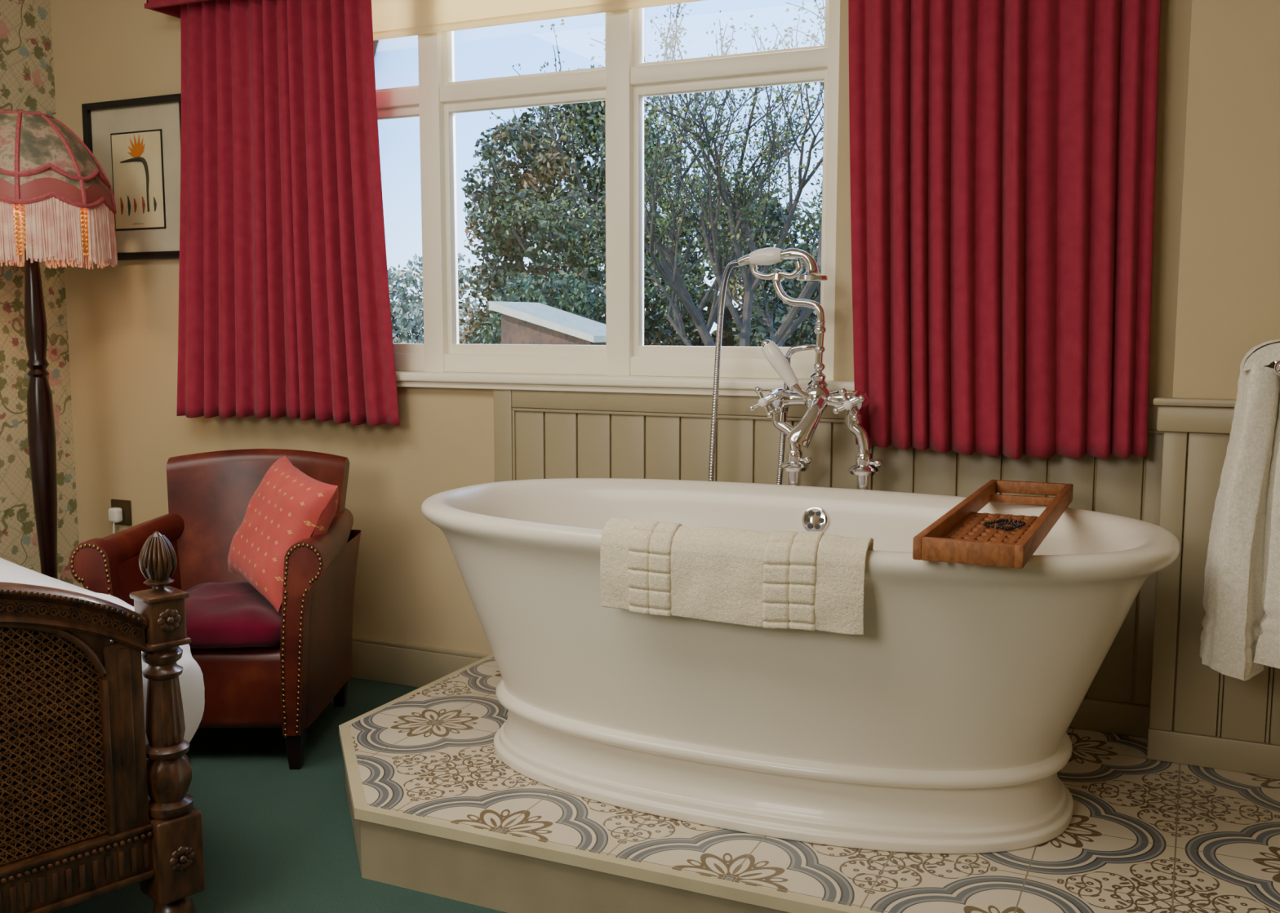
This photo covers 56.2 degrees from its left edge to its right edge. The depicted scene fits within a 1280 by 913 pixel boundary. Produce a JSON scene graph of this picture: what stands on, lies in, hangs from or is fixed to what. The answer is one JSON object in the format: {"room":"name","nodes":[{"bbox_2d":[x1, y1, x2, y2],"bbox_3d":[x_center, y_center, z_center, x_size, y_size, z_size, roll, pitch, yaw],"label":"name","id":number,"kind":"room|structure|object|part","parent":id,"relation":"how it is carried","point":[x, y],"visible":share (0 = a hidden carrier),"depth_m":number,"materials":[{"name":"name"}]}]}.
{"room":"hotel room","nodes":[
{"label":"hotel room","id":0,"kind":"room"},
{"bbox_2d":[0,0,80,587],"bbox_3d":[-3.227,-0.361,2.234,0.100,2.600,4.970,3,7,25],"label":"wall","id":1,"kind":"structure","parent":0,"point":[27,81],"depth_m":4.31,"materials":[{"name":"paper"}]},
{"bbox_2d":[51,677,506,912],"bbox_3d":[-0.735,1.101,1.312,5.530,0.100,5.320,3,7,25],"label":"floor","id":2,"kind":"structure","parent":0,"point":[277,838],"depth_m":2.80,"materials":[{"name":"green carpet"}]},
{"bbox_2d":[0,109,118,579],"bbox_3d":[-1.983,-0.180,3.964,0.510,1.855,0.505,-5,8,-37],"label":"floor lamp","id":3,"kind":"object","parent":2,"relation":"on","point":[54,189],"visible":0.98,"depth_m":3.81,"materials":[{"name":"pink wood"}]},
{"bbox_3d":[-1.983,-0.954,3.877,0.503,0.301,0.503,3,7,25],"label":"lamp shade","id":4,"kind":"part","parent":3,"relation":"part of","materials":[{"name":"fabric"}]},
{"bbox_2d":[0,531,204,912],"bbox_3d":[-1.981,0.540,2.262,1.675,0.803,1.597,6,9,43],"label":"bed","id":5,"kind":"object","parent":2,"relation":"on","point":[79,823],"visible":1,"depth_m":2.17,"materials":[{"name":"brown wood"}]},
{"bbox_3d":[-1.407,0.507,1.716,0.006,0.473,1.270,6,9,43],"label":"cane panel","id":6,"kind":"part","parent":5,"relation":"part of","materials":[{"name":"brown wicker"}]},
{"bbox_3d":[-1.406,0.312,1.694,0.060,0.217,1.420,6,9,43],"label":"rail","id":7,"kind":"part","parent":5,"relation":"part of","materials":[{"name":"brown wood"}]},
{"bbox_3d":[-1.411,0.795,1.746,0.048,0.104,1.430,6,9,43],"label":"footboard","id":8,"kind":"part","parent":5,"relation":"part of","materials":[{"name":"brown wood"}]},
{"bbox_2d":[0,557,204,760],"bbox_3d":[-1.954,0.496,2.378,1.602,0.429,1.668,6,9,43],"label":"duvet","id":9,"kind":"object","parent":5,"relation":"on","point":[191,679],"visible":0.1,"depth_m":2.44,"materials":[{"name":"white fabric"}]},
{"bbox_2d":[68,448,360,769],"bbox_3d":[-1.156,0.406,3.454,0.665,0.802,0.633,0,6,0],"label":"armchair","id":10,"kind":"object","parent":2,"relation":"on","point":[261,667],"visible":0.65,"depth_m":3.28,"materials":[{"name":"leather"}]},
{"bbox_3d":[-1.426,0.486,3.149,0.118,0.523,0.008,0,6,0],"label":"nailhead trim","id":11,"kind":"part","parent":10,"relation":"part of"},
{"bbox_3d":[-1.422,0.447,3.443,0.134,0.524,0.592,0,6,0],"label":"arm","id":12,"kind":"part","parent":10,"relation":"part of","materials":[{"name":"leather"}]},
{"bbox_2d":[185,582,281,648],"bbox_3d":[-1.156,0.446,3.414,0.419,0.120,0.516,0,6,0],"label":"seat cushion","id":13,"kind":"object","parent":10,"relation":"on","point":[220,615],"depth_m":3.20,"materials":[{"name":"fabric"}]},
{"bbox_3d":[-1.156,0.596,3.481,0.484,0.220,0.570,0,6,0],"label":"seat","id":14,"kind":"part","parent":10,"relation":"part of","materials":[{"name":"leather"}]},
{"bbox_3d":[-1.156,0.245,3.641,0.537,0.522,0.226,0,6,0],"label":"backrest","id":15,"kind":"part","parent":10,"relation":"part of","materials":[{"name":"leather"}]},
{"bbox_2d":[227,455,337,612],"bbox_3d":[-1.010,0.208,3.379,0.225,0.386,0.411,-5,8,-36],"label":"cushion","id":16,"kind":"object","parent":10,"relation":"on","point":[288,507],"visible":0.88,"depth_m":3.27,"materials":[{"name":"fabric"}]},
{"bbox_3d":[-0.923,0.784,3.217,0.046,0.105,0.052,0,6,0],"label":"leg","id":17,"kind":"part","parent":10,"relation":"part of","materials":[{"name":"brown wood"}]},
{"bbox_3d":[-0.886,0.486,3.149,0.118,0.524,0.008,0,6,0],"label":"nailhead trim","id":18,"kind":"part","parent":10,"relation":"part of","materials":[{"name":"gold metal"}]},
{"bbox_3d":[-0.890,0.447,3.443,0.134,0.524,0.592,0,6,0],"label":"arm","id":19,"kind":"part","parent":10,"relation":"part of","materials":[{"name":"leather"}]},
{"bbox_3d":[-0.936,0.725,3.742,0.046,0.105,0.052,0,6,0],"label":"leg","id":20,"kind":"part","parent":10,"relation":"part of","materials":[{"name":"brown wood"}]},
{"bbox_2d":[338,654,1279,912],"bbox_3d":[0.876,0.832,2.537,3.464,0.160,1.198,3,7,25],"label":"platform","id":21,"kind":"object","parent":2,"relation":"on","point":[434,810],"visible":0.67,"depth_m":2.41,"materials":[{"name":"tile"}]},
{"bbox_2d":[708,247,882,490],"bbox_3d":[0.385,0.071,3.127,0.482,1.223,0.161,3,7,25],"label":"mixer tap","id":22,"kind":"object","parent":21,"relation":"on","point":[817,397],"visible":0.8,"depth_m":3.09,"materials":[{"name":"silver metal"}]},
{"bbox_3d":[0.324,-0.141,3.115,0.083,0.083,0.032,3,7,25],"label":"cross handle","id":23,"kind":"part","parent":22,"relation":"part of","materials":[{"name":"silver metal"}]},
{"bbox_3d":[0.376,-0.225,3.093,0.129,0.154,0.030,2,7,17],"label":"diverter lever","id":24,"kind":"part","parent":22,"relation":"part of","materials":[{"name":"white ceramic"}]},
{"bbox_3d":[0.428,-0.087,3.061,0.121,0.132,0.064,-3,7,-28],"label":"spout","id":25,"kind":"part","parent":22,"relation":"part of","materials":[{"name":"silver metal"}]},
{"bbox_2d":[766,372,868,411],"bbox_3d":[0.457,-0.165,3.102,0.268,0.103,0.078,3,7,25],"label":"tap","id":26,"kind":"object","parent":22,"relation":"on","point":[817,395],"depth_m":3.08,"materials":[{"name":"silver metal"}]},
{"bbox_3d":[0.528,-0.131,3.021,0.083,0.083,0.032,3,7,25],"label":"cross handle","id":27,"kind":"part","parent":22,"relation":"part of","materials":[{"name":"silver metal"}]},
{"bbox_2d":[421,478,1179,854],"bbox_3d":[0.287,0.422,2.750,1.712,0.609,0.863,3,7,25],"label":"bathtub","id":28,"kind":"object","parent":21,"relation":"on","point":[940,727],"visible":0.91,"depth_m":2.42,"materials":[{"name":"white ceramic"}]},
{"bbox_2d":[600,517,873,635],"bbox_3d":[0.183,0.224,2.334,0.536,0.182,0.116,3,7,23],"label":"bath mat","id":29,"kind":"object","parent":28,"relation":"on","point":[802,580],"visible":1,"depth_m":2.28,"materials":[{"name":"white fabric"}]},
{"bbox_2d":[801,506,829,532],"bbox_3d":[0.444,0.162,3.031,0.070,0.072,0.036,3,7,25],"label":"overflow drain","id":30,"kind":"object","parent":28,"relation":"attached to","point":[813,518],"depth_m":3.02,"materials":[{"name":"silver metal"}]},
{"bbox_2d":[912,480,1073,568],"bbox_3d":[0.751,0.124,2.473,0.189,0.041,0.865,3,7,25],"label":"caddy","id":31,"kind":"object","parent":28,"relation":"on","point":[960,535],"visible":1,"depth_m":2.32,"materials":[{"name":"brown wood"}]},
{"bbox_2d":[982,519,1026,530],"bbox_3d":[0.727,0.136,2.394,0.100,0.009,0.067,-6,9,-44],"label":"bracelet","id":32,"kind":"object","parent":31,"relation":"on","point":[1015,524],"visible":1,"depth_m":2.39,"materials":[{"name":"black metal"}]},
{"bbox_2d":[49,0,1191,703],"bbox_3d":[0.291,-0.499,3.466,5.430,2.600,0.250,3,7,25],"label":"wall","id":33,"kind":"structure","parent":0,"point":[122,319],"depth_m":4.00,"materials":[{"name":"paint"}]},
{"bbox_2d":[107,499,132,533],"bbox_3d":[-1.885,0.217,4.399,0.118,0.127,0.053,3,7,25],"label":"wall socket","id":34,"kind":"object","parent":33,"relation":"attached to","point":[120,512],"visible":0.6,"depth_m":4.37,"materials":[{"name":"brown metal"}]},
{"bbox_3d":[-1.918,0.207,4.437,0.095,0.094,0.010,3,7,25],"label":"socket plate","id":35,"kind":"part","parent":34,"relation":"part of","materials":[{"name":"brown metal"}]},
{"bbox_2d":[81,93,181,260],"bbox_3d":[-1.766,-0.974,4.222,0.490,0.555,0.029,3,7,25],"label":"framed picture","id":36,"kind":"object","parent":33,"relation":"attached to","point":[135,142],"visible":0.78,"depth_m":4.21,"materials":[{"name":"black paper"}]},
{"bbox_2d":[110,128,166,231],"bbox_3d":[-1.769,-0.972,4.222,0.245,0.340,0.018,3,7,25],"label":"print","id":37,"kind":"object","parent":36,"relation":"attached to","point":[138,157],"depth_m":4.22,"materials":[{"name":"paper"}]},
{"bbox_2d":[144,0,208,17],"bbox_3d":[-0.174,-1.509,3.341,3.144,0.205,0.153,3,7,25],"label":"pelmet","id":38,"kind":"object","parent":33,"relation":"attached to","point":[171,7],"visible":0.84,"depth_m":3.93,"materials":[{"name":"fabric"}]},
{"bbox_3d":[-0.167,-1.537,3.337,3.120,0.015,0.016,3,7,25],"label":"rail","id":39,"kind":"object","parent":38,"relation":"attached to","visible":0},
{"bbox_2d":[176,0,399,426],"bbox_3d":[-1.180,-0.849,3.875,0.926,1.476,0.062,3,7,25],"label":"curtain","id":40,"kind":"object","parent":39,"relation":"hanging from","point":[284,303],"visible":1,"depth_m":3.87,"materials":[{"name":"fabric"}]},
{"bbox_2d":[848,0,1160,459],"bbox_3d":[0.860,-0.738,2.925,0.757,1.485,0.075,3,7,25],"label":"curtain","id":41,"kind":"object","parent":39,"relation":"hanging from","point":[1002,153],"visible":1,"depth_m":2.93,"materials":[{"name":"fabric"}]},
{"bbox_2d":[373,0,839,380],"bbox_3d":[-0.343,-0.913,3.658,2.020,1.318,0.088,3,7,25],"label":"window","id":42,"kind":"structure","parent":33,"relation":"in","point":[624,81],"depth_m":3.53,"materials":[{"name":"paint"}]},
{"bbox_2d":[371,0,703,40],"bbox_3d":[-0.366,-1.417,3.539,1.950,0.263,0.040,3,7,25],"label":"roller blind","id":43,"kind":"object","parent":42,"relation":"attached to","point":[391,19],"visible":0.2,"depth_m":3.62,"materials":[{"name":"beige fabric"}]},
{"bbox_2d":[395,371,854,396],"bbox_3d":[-0.356,-0.229,3.671,2.150,0.047,0.122,3,7,25],"label":"window sill","id":44,"kind":"structure","parent":33,"relation":"attached to","point":[741,387],"depth_m":3.50,"materials":[{"name":"paint"}]},
{"bbox_2d":[350,635,1150,738],"bbox_3d":[-0.426,0.653,3.780,3.774,0.240,0.022,3,7,25],"label":"baseboard","id":45,"kind":"structure","parent":33,"relation":"attached to","point":[412,665],"depth_m":3.89,"materials":[{"name":"paint"}]},
{"bbox_2d":[493,389,1163,706],"bbox_3d":[0.419,0.245,3.337,1.909,0.830,0.025,3,7,25],"label":"wall paneling","id":46,"kind":"structure","parent":33,"relation":"attached to","point":[522,451],"depth_m":3.34,"materials":[{"name":"paint"}]},
{"bbox_2d":[1172,0,1279,743],"bbox_3d":[1.961,-0.387,2.467,1.555,2.600,0.160,3,7,25],"label":"wall","id":47,"kind":"structure","parent":0,"point":[1228,296],"depth_m":2.66,"materials":[{"name":"paint"}]},
{"bbox_2d":[1146,728,1279,777],"bbox_3d":[1.915,0.717,2.514,1.572,0.075,0.018,3,7,25],"label":"baseboard","id":48,"kind":"structure","parent":47,"relation":"attached to","point":[1263,759],"depth_m":2.77,"materials":[{"name":"paint"}]},
{"bbox_2d":[1149,397,1279,745],"bbox_3d":[1.930,0.321,2.528,1.595,0.858,0.170,3,7,25],"label":"wall paneling","id":49,"kind":"structure","parent":47,"relation":"attached to","point":[1207,421],"depth_m":2.76,"materials":[{"name":"paint"}]},
{"bbox_2d":[1272,360,1279,376],"bbox_3d":[1.337,-0.191,2.506,0.056,0.056,0.338,3,7,25],"label":"towel rail","id":50,"kind":"object","parent":47,"relation":"attached to","point":[1276,364],"visible":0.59,"depth_m":2.37,"materials":[{"name":"silver metal"}]},
{"bbox_2d":[1199,339,1279,681],"bbox_3d":[1.353,0.109,2.520,0.293,0.707,0.224,3,7,25],"label":"towel","id":51,"kind":"object","parent":50,"relation":"hanging from","point":[1240,635],"visible":0.99,"depth_m":2.48,"materials":[{"name":"white fabric"}]},
{"label":"outside","id":52,"kind":"structure","parent":0,"visible":0},
{"bbox_3d":[2.042,-0.181,40.102,90.000,0.200,66.000,3,7,25],"label":"ground","id":53,"kind":"structure","parent":52,"visible":0},
{"bbox_2d":[387,252,493,344],"bbox_3d":[-9.964,-5.166,50.723,11.536,7.347,5.788,3,7,25],"label":"tree","id":54,"kind":"object","parent":53,"relation":"on","point":[402,322],"visible":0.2,"depth_m":49.63,"materials":[{"name":"green plant"}]},
{"bbox_2d":[473,270,605,344],"bbox_3d":[-1.542,-0.413,18.833,2.595,5.012,2.145,3,7,25],"label":"bush","id":55,"kind":"object","parent":53,"relation":"on","point":[554,295],"visible":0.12,"depth_m":18.33,"materials":[{"name":"green plant"}]},
{"bbox_2d":[488,301,606,345],"bbox_3d":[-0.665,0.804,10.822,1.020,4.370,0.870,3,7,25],"label":"shed","id":56,"kind":"object","parent":53,"relation":"on","point":[522,322],"visible":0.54,"depth_m":10.37,"materials":[{"name":"brick"}]},
{"bbox_2d":[457,63,705,346],"bbox_3d":[-1.153,-2.693,22.138,4.948,8.807,3.254,4,7,30],"label":"tree","id":57,"kind":"object","parent":53,"relation":"on","point":[514,246],"visible":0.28,"depth_m":21.73,"materials":[{"name":"green plant"}]},
{"bbox_2d":[475,0,825,346],"bbox_3d":[2.071,-1.806,14.797,6.207,8.684,6.444,5,8,38],"label":"tree","id":58,"kind":"object","parent":53,"relation":"on","point":[668,268],"visible":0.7,"depth_m":14.89,"materials":[{"name":"green plant"}]},
{"bbox_2d":[644,168,822,346],"bbox_3d":[2.284,-2.903,28.549,7.703,7.800,4.620,3,7,25],"label":"tree","id":59,"kind":"object","parent":53,"relation":"on","point":[728,337],"visible":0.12,"depth_m":27.26,"materials":[{"name":"green plant"}]},
{"bbox_2d":[732,241,820,346],"bbox_3d":[3.410,-0.895,20.509,3.204,5.597,4.210,-4,8,-34],"label":"bush","id":60,"kind":"object","parent":53,"relation":"on","point":[803,334],"visible":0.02,"depth_m":20.28,"materials":[{"name":"green plant"}]}
]}

